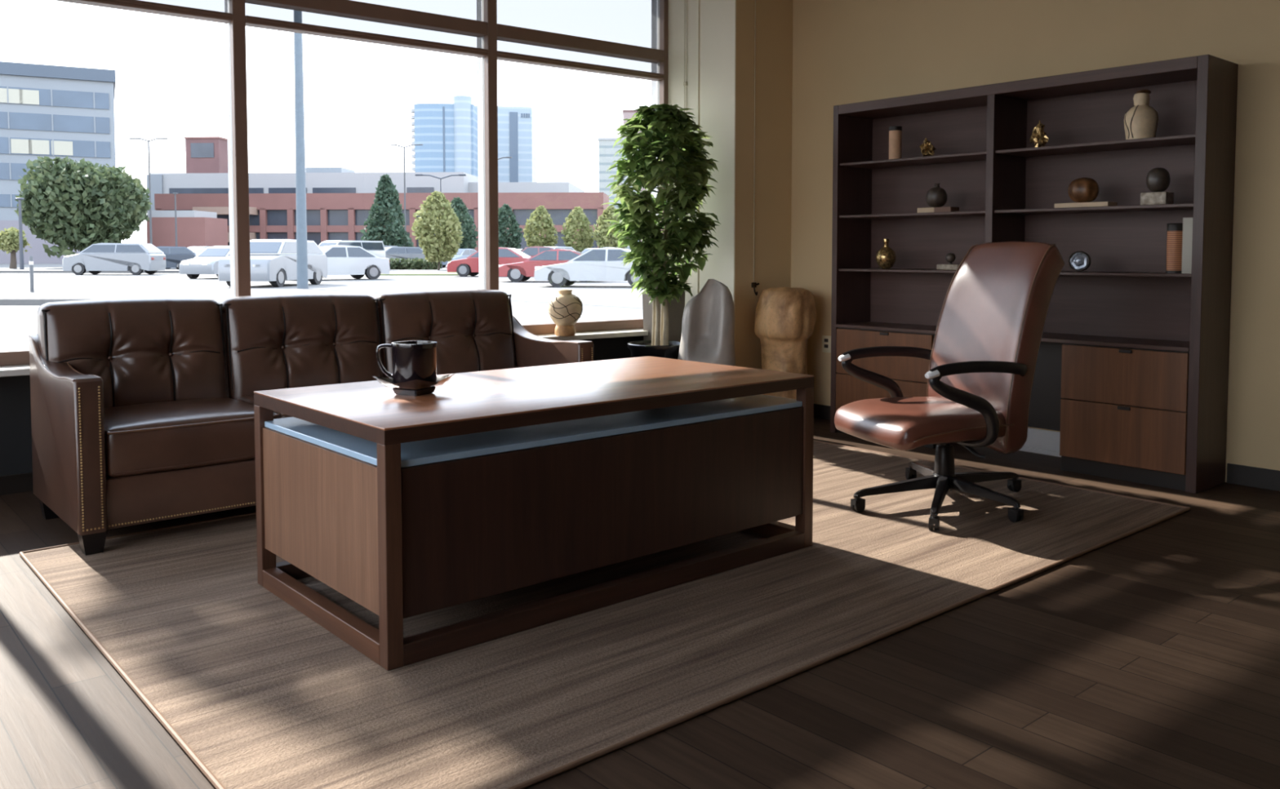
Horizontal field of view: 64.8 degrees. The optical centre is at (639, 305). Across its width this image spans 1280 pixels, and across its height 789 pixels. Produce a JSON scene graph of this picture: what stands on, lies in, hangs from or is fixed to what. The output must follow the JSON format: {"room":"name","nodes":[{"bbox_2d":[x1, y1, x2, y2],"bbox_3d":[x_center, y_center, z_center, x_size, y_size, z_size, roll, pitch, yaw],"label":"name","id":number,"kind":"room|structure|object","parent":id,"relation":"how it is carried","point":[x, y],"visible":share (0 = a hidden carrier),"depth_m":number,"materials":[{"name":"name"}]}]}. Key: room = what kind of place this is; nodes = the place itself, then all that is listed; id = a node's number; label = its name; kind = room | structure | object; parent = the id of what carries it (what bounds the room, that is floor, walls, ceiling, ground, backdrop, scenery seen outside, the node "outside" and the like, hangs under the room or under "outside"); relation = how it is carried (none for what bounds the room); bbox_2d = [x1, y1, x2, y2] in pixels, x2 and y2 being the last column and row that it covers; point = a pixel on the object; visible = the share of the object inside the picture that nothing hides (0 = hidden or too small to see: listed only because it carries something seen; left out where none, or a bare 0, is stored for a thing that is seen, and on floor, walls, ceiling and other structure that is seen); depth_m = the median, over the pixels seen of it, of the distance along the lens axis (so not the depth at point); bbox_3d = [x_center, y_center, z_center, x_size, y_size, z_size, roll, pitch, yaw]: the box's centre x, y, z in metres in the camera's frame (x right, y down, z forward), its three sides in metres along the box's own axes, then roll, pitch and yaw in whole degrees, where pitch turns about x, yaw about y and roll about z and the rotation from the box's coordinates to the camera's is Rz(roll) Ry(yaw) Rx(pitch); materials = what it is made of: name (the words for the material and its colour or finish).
{"room":"office","nodes":[
{"label":"office","id":0,"kind":"room"},
{"bbox_2d":[0,335,643,475],"bbox_3d":[-2.712,0.656,6.066,7.350,0.655,0.162,-2,4,-38],"label":"wall","id":1,"kind":"structure","parent":0,"point":[15,430],"depth_m":5.46,"materials":[{"name":"paint"}]},
{"bbox_2d":[0,472,33,495],"bbox_3d":[-2.641,0.935,6.022,7.290,0.102,0.020,-2,4,-38],"label":"baseboard","id":2,"kind":"structure","parent":1,"relation":"attached to","point":[21,482],"depth_m":5.45,"materials":[{"name":"black wood"}]},
{"bbox_2d":[0,0,250,366],"bbox_3d":[-3.118,-1.092,5.653,1.740,2.810,0.177,-2,4,-38],"label":"window","id":3,"kind":"structure","parent":1,"relation":"in","point":[230,12],"depth_m":6.10,"materials":[{"name":"brown metal"}]},
{"bbox_2d":[0,328,648,377],"bbox_3d":[-2.633,0.315,5.984,7.295,0.035,0.360,-2,4,-38],"label":"window sill","id":4,"kind":"structure","parent":1,"relation":"on","point":[20,370],"depth_m":7.47,"materials":[{"name":"brown wood"}]},
{"bbox_2d":[547,289,582,336],"bbox_3d":[-0.551,0.053,7.416,0.257,0.337,0.256,-3,4,-41],"label":"vase","id":5,"kind":"object","parent":4,"relation":"on","point":[565,308],"visible":1,"depth_m":7.34,"materials":[{"name":"beige ceramic"}]},
{"bbox_2d":[244,0,498,290],"bbox_3d":[-1.746,-1.148,6.722,1.740,2.810,0.177,-2,4,-38],"label":"window","id":6,"kind":"structure","parent":1,"relation":"in","point":[468,28],"depth_m":6.94,"materials":[{"name":"brown metal"}]},
{"bbox_2d":[497,0,668,334],"bbox_3d":[-0.427,-1.202,7.749,1.605,2.810,0.177,-2,4,-38],"label":"window","id":7,"kind":"structure","parent":1,"relation":"in","point":[628,38],"depth_m":7.74,"materials":[{"name":"brown metal"}]},
{"bbox_2d":[0,417,1279,788],"bbox_3d":[0.454,1.205,2.987,8.310,0.120,9.420,-3,4,-41],"label":"floor","id":8,"kind":"structure","parent":0,"point":[1148,658],"depth_m":2.98,"materials":[{"name":"brown wood"}]},
{"bbox_2d":[28,289,593,555],"bbox_3d":[-1.639,0.478,5.502,2.776,1.069,0.986,-3,4,-41],"label":"sofa","id":9,"kind":"object","parent":8,"relation":"on","point":[142,409],"visible":0.73,"depth_m":4.95,"materials":[{"name":"brown leather"}]},
{"bbox_2d":[36,297,227,408],"bbox_3d":[-2.526,0.273,5.065,0.835,0.614,0.289,-3,4,-41],"label":"cushion","id":10,"kind":"object","parent":9,"relation":"on","point":[144,350],"depth_m":4.98,"materials":[{"name":"brown leather"}]},
{"bbox_2d":[103,397,277,477],"bbox_3d":[-2.215,0.600,4.812,0.751,0.245,0.682,-3,4,-41],"label":"seat cushion","id":11,"kind":"object","parent":9,"relation":"on","point":[144,437],"depth_m":4.56,"materials":[{"name":"brown leather"}]},
{"bbox_2d":[236,395,292,418],"bbox_3d":[-1.589,0.572,5.354,0.894,0.245,0.682,-3,4,-41],"label":"seat cushion","id":12,"kind":"object","parent":9,"relation":"on","point":[249,399],"depth_m":5.19,"materials":[{"name":"brown leather"}]},
{"bbox_2d":[217,293,382,399],"bbox_3d":[-1.873,0.244,5.630,0.877,0.614,0.289,-3,4,-41],"label":"cushion","id":13,"kind":"object","parent":9,"relation":"on","point":[280,341],"depth_m":5.51,"materials":[{"name":"brown leather"}]},
{"bbox_2d":[372,289,515,378],"bbox_3d":[-1.189,0.213,6.222,0.917,0.614,0.289,-3,4,-41],"label":"cushion","id":14,"kind":"object","parent":9,"relation":"on","point":[473,331],"depth_m":6.14,"materials":[{"name":"brown leather"}]},
{"bbox_2d":[18,440,1191,788],"bbox_3d":[0.057,1.046,4.708,4.616,0.016,2.996,-3,4,-41],"label":"rug","id":15,"kind":"object","parent":8,"relation":"on","point":[256,693],"visible":0.68,"depth_m":3.39,"materials":[{"name":"beige carpet"}]},
{"bbox_2d":[253,355,813,671],"bbox_3d":[-0.366,0.695,4.164,2.035,0.754,1.090,-3,4,-41],"label":"desk","id":16,"kind":"object","parent":15,"relation":"on","point":[483,484],"visible":1,"depth_m":3.62,"materials":[{"name":"brown wood"}]},
{"bbox_2d":[372,373,454,396],"bbox_3d":[-0.855,0.299,3.818,0.218,0.072,0.218,2,3,29],"label":"saucer","id":17,"kind":"object","parent":16,"relation":"on","point":[413,388],"visible":0.85,"depth_m":3.76,"materials":[{"name":"black ceramic"}]},
{"bbox_2d":[375,340,437,384],"bbox_3d":[-0.873,0.222,3.807,0.210,0.162,0.163,-2,4,-37],"label":"mug","id":18,"kind":"object","parent":17,"relation":"on","point":[413,360],"visible":0.91,"depth_m":3.77,"materials":[{"name":"black ceramic"}]},
{"bbox_2d":[834,241,1064,531],"bbox_3d":[1.553,0.343,5.207,1.090,1.348,1.007,-1,3,-19],"label":"office chair","id":19,"kind":"object","parent":15,"relation":"on","point":[983,357],"visible":1,"depth_m":5.03,"materials":[{"name":"leather"}]},
{"bbox_2d":[601,103,720,359],"bbox_3d":[0.186,-0.291,7.448,0.832,2.401,0.947,-3,4,-41],"label":"potted plant","id":20,"kind":"object","parent":8,"relation":"on","point":[662,129],"visible":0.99,"depth_m":7.30,"materials":[{"name":"green plant"}]},
{"bbox_2d":[642,290,684,341],"bbox_3d":[0.186,0.387,7.912,0.260,1.000,0.230,-3,4,-41],"label":"pedestal","id":21,"kind":"object","parent":8,"relation":"on","point":[675,310],"visible":0.09,"depth_m":7.84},
{"bbox_2d":[677,279,735,366],"bbox_3d":[0.454,0.365,7.259,0.419,1.110,0.417,-3,4,-41],"label":"stone sculpture","id":22,"kind":"object","parent":8,"relation":"on","point":[708,323],"visible":0.59,"depth_m":7.20,"materials":[{"name":"grey stone"}]},
{"bbox_2d":[754,287,816,399],"bbox_3d":[1.103,0.381,7.673,0.427,1.035,0.438,-3,4,-41],"label":"sculpture","id":23,"kind":"object","parent":8,"relation":"on","point":[785,317],"visible":0.74,"depth_m":7.53,"materials":[{"name":"brown stone"}]},
{"bbox_2d":[830,54,1238,493],"bbox_3d":[2.344,-0.210,6.443,0.433,2.345,2.475,-3,4,-41],"label":"bookcase","id":24,"kind":"object","parent":8,"relation":"on","point":[1131,372],"visible":0.78,"depth_m":6.16,"materials":[{"name":"brown wood"}]},
{"bbox_2d":[875,238,896,269],"bbox_3d":[1.722,-0.362,7.059,0.140,0.212,0.140,-3,4,-41],"label":"bottle","id":25,"kind":"object","parent":24,"relation":"on","point":[886,257],"visible":1,"depth_m":7.02,"materials":[{"name":"gold metal"}]},
{"bbox_2d":[888,125,902,159],"bbox_3d":[1.765,-1.119,6.970,0.088,0.234,0.088,-3,4,-41],"label":"candle","id":26,"kind":"object","parent":24,"relation":"on","point":[895,131],"visible":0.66,"depth_m":6.93,"materials":[{"name":"beige wax"}]},
{"bbox_2d":[919,137,936,156],"bbox_3d":[1.932,-1.058,6.765,0.106,0.133,0.103,-3,4,-41],"label":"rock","id":27,"kind":"object","parent":24,"relation":"on","point":[927,148],"visible":0.98,"depth_m":6.74,"materials":[{"name":"gold metal"}]},
{"bbox_2d":[917,206,959,213],"bbox_3d":[1.984,-0.635,6.712,0.100,0.034,0.255,-3,4,-41],"label":"book","id":28,"kind":"object","parent":24,"relation":"on","point":[945,209],"visible":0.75,"depth_m":6.65,"materials":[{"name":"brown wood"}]},
{"bbox_2d":[926,183,946,207],"bbox_3d":[1.980,-0.734,6.727,0.136,0.159,0.136,-3,4,-41],"label":"vase","id":29,"kind":"object","parent":28,"relation":"on","point":[936,197],"visible":0.98,"depth_m":6.68,"materials":[{"name":"ceramic"}]},
{"bbox_2d":[936,264,959,270],"bbox_3d":[2.050,-0.252,6.640,0.100,0.036,0.160,-3,4,-41],"label":"slab","id":30,"kind":"object","parent":24,"relation":"on","point":[939,267],"visible":0.67,"depth_m":6.61,"materials":[{"name":"stone"}]},
{"bbox_2d":[945,253,955,264],"bbox_3d":[2.047,-0.308,6.641,0.064,0.075,0.064,-3,4,-41],"label":"ornament","id":31,"kind":"object","parent":30,"relation":"on","point":[950,258],"visible":1,"depth_m":6.62,"materials":[{"name":"ceramic"}]},
{"bbox_2d":[835,321,1189,351],"bbox_3d":[2.342,0.185,6.470,0.426,0.023,2.375,-3,4,-41],"label":"countertop","id":32,"kind":"structure","parent":24,"relation":"on","point":[1135,343],"depth_m":6.01,"materials":[{"name":"brown wood"}]},
{"bbox_2d":[1029,120,1048,146],"bbox_3d":[2.442,-1.048,6.177,0.096,0.176,0.094,0,3,1],"label":"figurine","id":33,"kind":"object","parent":24,"relation":"on","point":[1038,136],"visible":0.96,"depth_m":6.15,"materials":[{"name":"gold metal"}]},
{"bbox_2d":[1068,250,1091,271],"bbox_3d":[2.622,-0.263,6.010,0.124,0.124,0.044,2,4,37],"label":"geode","id":34,"kind":"object","parent":24,"relation":"on","point":[1078,261],"visible":1,"depth_m":5.99,"materials":[{"name":"stone"}]},
{"bbox_2d":[1054,201,1117,208],"bbox_3d":[2.625,-0.591,5.942,0.120,0.027,0.320,-3,4,-41],"label":"slab","id":35,"kind":"object","parent":24,"relation":"on","point":[1096,203],"visible":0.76,"depth_m":5.88,"materials":[{"name":"beige wood"}]},
{"bbox_2d":[1067,177,1098,202],"bbox_3d":[2.629,-0.683,5.964,0.171,0.149,0.168,-3,4,-41],"label":"gourd","id":36,"kind":"object","parent":35,"relation":"on","point":[1084,189],"visible":0.97,"depth_m":5.91,"materials":[{"name":"brown wood"}]},
{"bbox_2d":[1124,88,1159,139],"bbox_3d":[2.844,-1.080,5.723,0.206,0.286,0.183,-3,4,-41],"label":"vase","id":37,"kind":"object","parent":24,"relation":"on","point":[1141,120],"visible":0.98,"depth_m":5.66,"materials":[{"name":"beige ceramic"}]},
{"bbox_2d":[1140,191,1173,204],"bbox_3d":[2.903,-0.599,5.660,0.110,0.071,0.140,-3,4,-41],"label":"stone block","id":38,"kind":"object","parent":24,"relation":"on","point":[1155,197],"visible":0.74,"depth_m":5.62,"materials":[{"name":"stone"}]},
{"bbox_2d":[1146,167,1170,191],"bbox_3d":[2.908,-0.704,5.656,0.120,0.136,0.119,-3,4,-41],"label":"sphere","id":39,"kind":"object","parent":38,"relation":"on","point":[1158,179],"visible":0.98,"depth_m":5.61,"materials":[{"name":"ceramic"}]},
{"bbox_2d":[1165,222,1182,273],"bbox_3d":[2.975,-0.317,5.598,0.096,0.276,0.096,-3,4,-41],"label":"canister","id":40,"kind":"object","parent":24,"relation":"on","point":[1175,231],"visible":0.8,"depth_m":5.56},
{"bbox_2d":[1181,217,1192,273],"bbox_3d":[3.050,-0.328,5.539,0.164,0.304,0.070,-3,4,-41],"label":"book","id":41,"kind":"object","parent":24,"relation":"on","point":[1187,240],"visible":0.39,"depth_m":5.49,"materials":[{"name":"beige paper"}]},
{"bbox_2d":[667,0,793,369],"bbox_3d":[0.743,-0.907,8.241,0.859,3.550,0.900,-3,4,-41],"label":"wall","id":42,"kind":"structure","parent":0,"point":[774,18],"depth_m":7.79,"materials":[{"name":"paint"}]},
{"bbox_2d":[683,0,687,283],"bbox_3d":[0.359,-1.310,7.993,0.016,2.380,0.036,-3,4,-41],"label":"blind cord","id":43,"kind":"object","parent":42,"relation":"hanging from","point":[685,83],"visible":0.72,"depth_m":7.96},
{"bbox_2d":[751,0,759,295],"bbox_3d":[0.896,-1.365,7.724,0.058,2.580,0.043,-3,4,-41],"label":"pull cord","id":44,"kind":"object","parent":42,"relation":"hanging from","point":[754,285],"visible":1,"depth_m":7.74,"materials":[{"name":"fabric"}]},
{"bbox_2d":[791,0,1279,482],"bbox_3d":[3.945,-0.740,5.052,0.200,3.550,8.120,-3,4,-41],"label":"wall","id":45,"kind":"structure","parent":0,"point":[845,51],"depth_m":6.40,"materials":[{"name":"paint"}]},
{"bbox_2d":[822,335,831,352],"bbox_3d":[1.449,0.301,7.827,0.013,0.130,0.085,-3,4,-41],"label":"wall outlet","id":46,"kind":"object","parent":45,"relation":"attached to","point":[826,340],"visible":0.87,"depth_m":7.82,"materials":[{"name":"beige plastic"}]},
{"bbox_2d":[813,404,1279,491],"bbox_3d":[3.792,0.955,5.141,0.030,0.155,7.920,-3,4,-41],"label":"baseboard","id":47,"kind":"structure","parent":45,"relation":"attached to","point":[1253,477],"depth_m":6.41,"materials":[{"name":"black wood"}]},
{"label":"outside","id":48,"kind":"structure","parent":0,"visible":0},
{"bbox_2d":[0,263,645,351],"bbox_3d":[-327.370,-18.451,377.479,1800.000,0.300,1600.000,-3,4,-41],"label":"ground","id":49,"kind":"structure","parent":48,"point":[601,300],"depth_m":33.20,"materials":[{"name":"concrete"}]},
{"bbox_2d":[0,226,31,268],"bbox_3d":[-46.001,-4.250,73.895,2.217,3.157,2.159,0,3,0],"label":"tree","id":50,"kind":"object","parent":49,"relation":"on","point":[9,239],"visible":0.86,"depth_m":73.47,"materials":[{"name":"green plant"}]},
{"bbox_2d":[15,197,24,269],"bbox_3d":[-42.890,-4.968,69.836,0.500,4.974,0.269,0,3,0],"label":"street lamp","id":51,"kind":"object","parent":49,"relation":"on","point":[20,231],"visible":1,"depth_m":69.78,"materials":[{"name":"grey metal"}]},
{"bbox_2d":[29,256,34,292],"bbox_3d":[-18.100,-0.931,29.992,0.110,1.080,0.110,0,3,0],"label":"bollard","id":52,"kind":"object","parent":49,"relation":"on","point":[31,258],"visible":1,"depth_m":29.96,"materials":[{"name":"grey metal"}]},
{"bbox_2d":[0,298,102,305],"bbox_3d":[-25.750,-0.080,22.727,28.500,0.140,0.400,0,3,0],"label":"kerb","id":53,"kind":"object","parent":49,"relation":"on","point":[2,301],"depth_m":22.53,"materials":[{"name":"concrete"}]},
{"bbox_2d":[0,61,115,263],"bbox_3d":[-90.233,-15.107,108.266,60.400,21.200,25.500,-2,3,-28],"label":"office building","id":54,"kind":"structure","parent":49,"relation":"on","point":[51,111],"depth_m":108.02,"materials":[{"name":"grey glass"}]},
{"bbox_2d":[0,88,22,103],"bbox_3d":[-66.432,-22.117,106.373,2.200,1.500,0.140,-2,3,-28],"label":"blind","id":55,"kind":"object","parent":54,"relation":"hanging from","point":[7,95],"depth_m":106.35,"materials":[{"name":"white fabric"}]},
{"bbox_2d":[10,138,31,154],"bbox_3d":[-65.681,-16.895,107.046,1.900,1.500,0.140,-2,3,-28],"label":"blind","id":56,"kind":"object","parent":54,"relation":"hanging from","point":[18,146],"depth_m":106.97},
{"bbox_2d":[18,88,39,104],"bbox_3d":[-64.931,-22.159,107.170,1.800,1.500,0.140,-2,3,-28],"label":"blind","id":57,"kind":"object","parent":54,"relation":"hanging from","point":[26,96],"depth_m":107.10,"materials":[{"name":"white fabric"}]},
{"bbox_2d":[28,139,49,154],"bbox_3d":[-64.269,-16.935,107.796,1.900,1.500,0.140,-2,3,-28],"label":"blind","id":58,"kind":"object","parent":54,"relation":"hanging from","point":[35,146],"depth_m":107.73,"materials":[{"name":"white fabric"}]},
{"bbox_2d":[51,140,72,155],"bbox_3d":[-62.370,-16.988,108.804,2.000,1.500,0.140,-2,3,-28],"label":"blind","id":59,"kind":"object","parent":54,"relation":"hanging from","point":[58,147],"depth_m":108.74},
{"bbox_2d":[14,155,152,257],"bbox_3d":[-43.904,-7.317,79.648,9.452,8.696,9.827,0,3,0],"label":"broadleaf tree","id":60,"kind":"object","parent":49,"relation":"on","point":[73,205],"visible":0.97,"depth_m":76.66,"materials":[{"name":"green plant"}]},
{"bbox_2d":[0,271,179,273],"bbox_3d":[-34.000,-1.937,58.178,20.000,0.140,0.400,0,3,0],"label":"kerb","id":61,"kind":"object","parent":49,"relation":"on","point":[1,272],"visible":0.44,"depth_m":57.98,"materials":[{"name":"concrete"}]},
{"bbox_2d":[62,243,165,275],"bbox_3d":[-28.098,-2.494,53.942,4.704,1.694,1.802,0,3,0],"label":"car","id":62,"kind":"object","parent":49,"relation":"on","point":[135,258],"visible":0.99,"depth_m":53.07,"materials":[{"name":"silver metal"}]},
{"bbox_2d":[128,137,168,244],"bbox_3d":[-48.400,-10.291,99.598,3.750,12.489,0.241,0,3,0],"label":"street lamp","id":63,"kind":"object","parent":49,"relation":"on","point":[148,154],"visible":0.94,"depth_m":99.42,"materials":[{"name":"grey metal"}]},
{"bbox_2d":[143,246,196,271],"bbox_3d":[-30.298,-2.961,63.933,4.104,1.582,1.752,-1,3,-24],"label":"car","id":64,"kind":"object","parent":49,"relation":"on","point":[175,255],"visible":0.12,"depth_m":63.50,"materials":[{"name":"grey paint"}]},
{"bbox_2d":[172,192,177,246],"bbox_3d":[-50.490,-8.406,109.711,0.500,7.665,0.240,0,3,0],"label":"street lamp","id":65,"kind":"object","parent":49,"relation":"on","point":[175,193],"visible":0.85,"depth_m":109.59,"materials":[{"name":"grey metal"}]},
{"bbox_2d":[146,210,227,247],"bbox_3d":[-54.047,-8.194,120.614,6.900,6.100,6.000,0,3,2],"label":"brick wall","id":66,"kind":"structure","parent":49,"relation":"on","point":[194,228],"depth_m":117.66,"materials":[{"name":"red brick"}]},
{"bbox_2d":[177,248,206,266],"bbox_3d":[-28.898,-3.130,67.931,1.802,1.500,4.404,1,3,20],"label":"car","id":67,"kind":"object","parent":49,"relation":"on","point":[197,251],"visible":0.02,"depth_m":67.33,"materials":[{"name":"white paint"}]},
{"bbox_2d":[175,246,209,269],"bbox_3d":[-31.198,-3.405,71.922,1.802,1.633,4.404,1,3,22],"label":"car","id":68,"kind":"object","parent":49,"relation":"on","point":[193,249],"visible":0.02,"depth_m":71.14,"materials":[{"name":"silver metal"}]},
{"bbox_2d":[178,245,230,278],"bbox_3d":[-19.198,-2.030,46.960,1.802,1.500,4.504,1,3,15],"label":"car","id":69,"kind":"object","parent":49,"relation":"on","point":[206,262],"visible":0.4,"depth_m":45.03,"materials":[{"name":"silver metal"}]},
{"bbox_2d":[183,136,228,173],"bbox_3d":[-78.299,-19.429,184.047,6.400,21.900,6.250,0,3,3],"label":"brick tower","id":70,"kind":"structure","parent":49,"relation":"on","point":[204,154],"depth_m":180.68,"materials":[{"name":"red brick"}]},
{"bbox_2d":[217,239,327,287],"bbox_3d":[-12.999,-1.531,35.971,1.852,1.654,4.504,0,3,8],"label":"car","id":71,"kind":"object","parent":49,"relation":"on","point":[273,261],"visible":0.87,"depth_m":34.80,"materials":[{"name":"silver metal"}]},
{"bbox_2d":[293,32,308,288],"bbox_3d":[-11.050,-6.947,32.681,3.750,12.814,0.348,0,3,0],"label":"street lamp","id":72,"kind":"object","parent":49,"relation":"on","point":[300,180],"visible":1,"depth_m":32.70,"materials":[{"name":"grey metal"}]},
{"bbox_2d":[307,244,390,279],"bbox_3d":[-13.298,-1.873,43.963,4.404,1.500,1.802,-3,4,-40],"label":"car","id":73,"kind":"object","parent":49,"relation":"on","point":[357,262],"visible":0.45,"depth_m":43.67,"materials":[{"name":"white paint"}]},
{"bbox_2d":[318,240,386,257],"bbox_3d":[-18.998,-3.257,65.921,1.902,1.966,4.804,2,3,30],"label":"van","id":74,"kind":"object","parent":49,"relation":"on","point":[377,248],"visible":0.12,"depth_m":66.13,"materials":[{"name":"white paint"}]},
{"bbox_2d":[146,167,584,210],"bbox_3d":[-41.146,-14.223,160.194,62.300,14.000,25.300,0,3,3],"label":"office building","id":75,"kind":"structure","parent":49,"relation":"on","point":[318,180],"depth_m":148.30,"materials":[{"name":"white concrete"}]},
{"bbox_2d":[154,192,608,251],"bbox_3d":[-35.364,-10.732,139.429,61.400,9.200,11.200,0,3,3],"label":"brick building","id":76,"kind":"structure","parent":49,"relation":"on","point":[330,216],"depth_m":136.29,"materials":[{"name":"red brick"}]},
{"bbox_2d":[359,173,414,247],"bbox_3d":[-27.789,-9.588,111.618,6.279,9.967,6.389,0,3,0],"label":"conifer tree","id":77,"kind":"object","parent":49,"relation":"on","point":[386,209],"visible":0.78,"depth_m":110.58,"materials":[{"name":"green plant"}]},
{"bbox_2d":[385,144,422,245],"bbox_3d":[-30.200,-13.149,129.489,4.750,15.068,0.269,0,3,0],"label":"street lamp","id":78,"kind":"object","parent":49,"relation":"on","point":[405,228],"visible":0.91,"depth_m":129.27,"materials":[{"name":"grey metal"}]},
{"bbox_2d":[384,246,425,262],"bbox_3d":[-18.598,-3.667,76.914,4.504,1.633,1.852,-2,4,-35],"label":"car","id":79,"kind":"object","parent":49,"relation":"on","point":[393,252],"visible":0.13,"depth_m":76.40,"materials":[{"name":"grey paint"}]},
{"bbox_2d":[389,257,442,269],"bbox_3d":[-16.650,-2.883,70.440,5.538,0.952,1.300,0,3,0],"label":"hedge","id":80,"kind":"object","parent":49,"relation":"on","point":[416,264],"visible":0.6,"depth_m":70.05,"materials":[{"name":"green plant"}]},
{"bbox_2d":[380,271,479,275],"bbox_3d":[-11.150,-1.730,54.985,4.700,0.060,6.000,0,3,0],"label":"kerb","id":81,"kind":"object","parent":49,"relation":"on","point":[406,273],"visible":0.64,"depth_m":53.37,"materials":[{"name":"white concrete"}]},
{"bbox_2d":[410,191,463,270],"bbox_3d":[-13.554,-5.055,67.994,3.505,5.374,3.461,0,3,0],"label":"tree","id":82,"kind":"object","parent":49,"relation":"on","point":[442,246],"visible":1,"depth_m":67.04,"materials":[{"name":"green plant"}]},
{"bbox_2d":[414,173,466,268],"bbox_3d":[-14.750,-6.234,74.776,3.750,6.984,0.240,0,3,0],"label":"street lamp","id":83,"kind":"object","parent":49,"relation":"on","point":[415,175],"visible":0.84,"depth_m":74.57,"materials":[{"name":"grey metal"}]},
{"bbox_2d":[410,95,478,177],"bbox_3d":[-98.250,-64.674,509.514,31.500,78.200,25.600,0,3,0],"label":"glass tower","id":84,"kind":"structure","parent":49,"relation":"on","point":[447,133],"depth_m":497.06,"materials":[{"name":"blue glass"}]},
{"bbox_2d":[440,196,478,248],"bbox_3d":[-15.206,-6.129,83.962,3.749,5.851,3.673,0,3,0],"label":"tree","id":85,"kind":"object","parent":49,"relation":"on","point":[457,204],"visible":0.3,"depth_m":83.17,"materials":[{"name":"green plant"}]},
{"bbox_2d":[442,248,476,267],"bbox_3d":[-14.198,-3.757,79.914,1.802,1.500,4.404,1,3,25],"label":"car","id":86,"kind":"object","parent":49,"relation":"on","point":[461,254],"visible":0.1,"depth_m":78.95,"materials":[{"name":"white paint"}]},
{"bbox_2d":[446,247,530,276],"bbox_3d":[-7.198,-2.162,49.954,4.404,1.450,1.802,0,3,8],"label":"car","id":87,"kind":"object","parent":49,"relation":"on","point":[468,266],"visible":0.47,"depth_m":49.22,"materials":[{"name":"red paint"}]},
{"bbox_2d":[497,156,511,159],"bbox_3d":[-13.414,-9.362,99.647,1.579,10.628,0.240,0,3,0],"label":"street lamp","id":88,"kind":"object","parent":49,"relation":"on","point":[502,157],"visible":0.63,"depth_m":99.32,"materials":[{"name":"grey metal"}]},
{"bbox_2d":[475,105,536,182],"bbox_3d":[-73.700,-68.075,557.201,30.000,80.000,30.000,0,3,0],"label":"glass tower","id":89,"kind":"structure","parent":49,"relation":"on","point":[517,126],"depth_m":545.51,"materials":[{"name":"blue glass"}]},
{"bbox_2d":[497,203,523,248],"bbox_3d":[-12.616,-6.701,94.856,3.319,5.853,3.264,0,3,0],"label":"tree","id":90,"kind":"object","parent":49,"relation":"on","point":[505,239],"visible":0.6,"depth_m":94.06,"materials":[{"name":"green plant"}]},
{"bbox_2d":[520,246,554,257],"bbox_3d":[-6.098,-2.631,57.941,4.404,1.550,1.802,-1,3,-10],"label":"car","id":91,"kind":"object","parent":49,"relation":"on","point":[531,251],"visible":0.05,"depth_m":57.19,"materials":[{"name":"red paint"}]},
{"bbox_2d":[523,205,558,247],"bbox_3d":[-9.581,-6.828,97.936,3.477,5.785,3.289,0,3,0],"label":"tree","id":92,"kind":"object","parent":49,"relation":"on","point":[536,224],"visible":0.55,"depth_m":96.97,"materials":[{"name":"green plant"}]},
{"bbox_2d":[498,248,589,282],"bbox_3d":[-3.548,-1.633,40.970,4.404,1.332,1.852,0,3,4],"label":"car","id":93,"kind":"object","parent":49,"relation":"on","point":[521,271],"visible":0.51,"depth_m":40.15,"materials":[{"name":"red paint"}]},
{"bbox_2d":[546,246,574,250],"bbox_3d":[-6.398,-3.510,73.919,1.802,1.633,4.404,2,3,30],"label":"car","id":94,"kind":"object","parent":49,"relation":"on","point":[553,247],"visible":0.02,"depth_m":73.78,"materials":[{"name":"white paint"}]},
{"bbox_2d":[560,205,594,252],"bbox_3d":[-6.028,-6.639,95.686,3.106,5.641,3.155,-2,4,-34],"label":"tree","id":95,"kind":"object","parent":49,"relation":"on","point":[584,241],"visible":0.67,"depth_m":95.05,"materials":[{"name":"green plant"}]},
{"bbox_2d":[533,247,639,287],"bbox_3d":[-1.348,-1.338,34.977,4.404,1.371,1.802,0,3,8],"label":"car","id":96,"kind":"object","parent":49,"relation":"on","point":[603,264],"visible":0.64,"depth_m":34.17,"materials":[{"name":"white paint"}]},
{"bbox_2d":[582,248,597,253],"bbox_3d":[-3.298,-3.668,77.916,1.802,1.531,4.404,2,3,30],"label":"car","id":97,"kind":"object","parent":49,"relation":"on","point":[587,249],"visible":0.02,"depth_m":77.39,"materials":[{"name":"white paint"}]},
{"bbox_2d":[591,205,628,248],"bbox_3d":[-2.849,-6.530,93.697,3.384,5.631,3.450,-2,4,-34],"label":"tree","id":98,"kind":"object","parent":49,"relation":"on","point":[602,230],"visible":0.5,"depth_m":92.98,"materials":[{"name":"green plant"}]},
{"bbox_2d":[598,137,639,249],"bbox_3d":[-8.200,-43.335,406.139,16.600,46.400,16.300,0,3,0],"label":"high rise","id":99,"kind":"structure","parent":49,"relation":"on","point":[606,157],"depth_m":397.64,"materials":[{"name":"white concrete"}]},
{"bbox_2d":[622,110,651,241],"bbox_3d":[-0.300,-53.567,444.706,14.400,62.800,14.200,0,3,0],"label":"high rise","id":100,"kind":"structure","parent":49,"relation":"on","point":[628,114],"depth_m":436.30,"materials":[{"name":"brick"}]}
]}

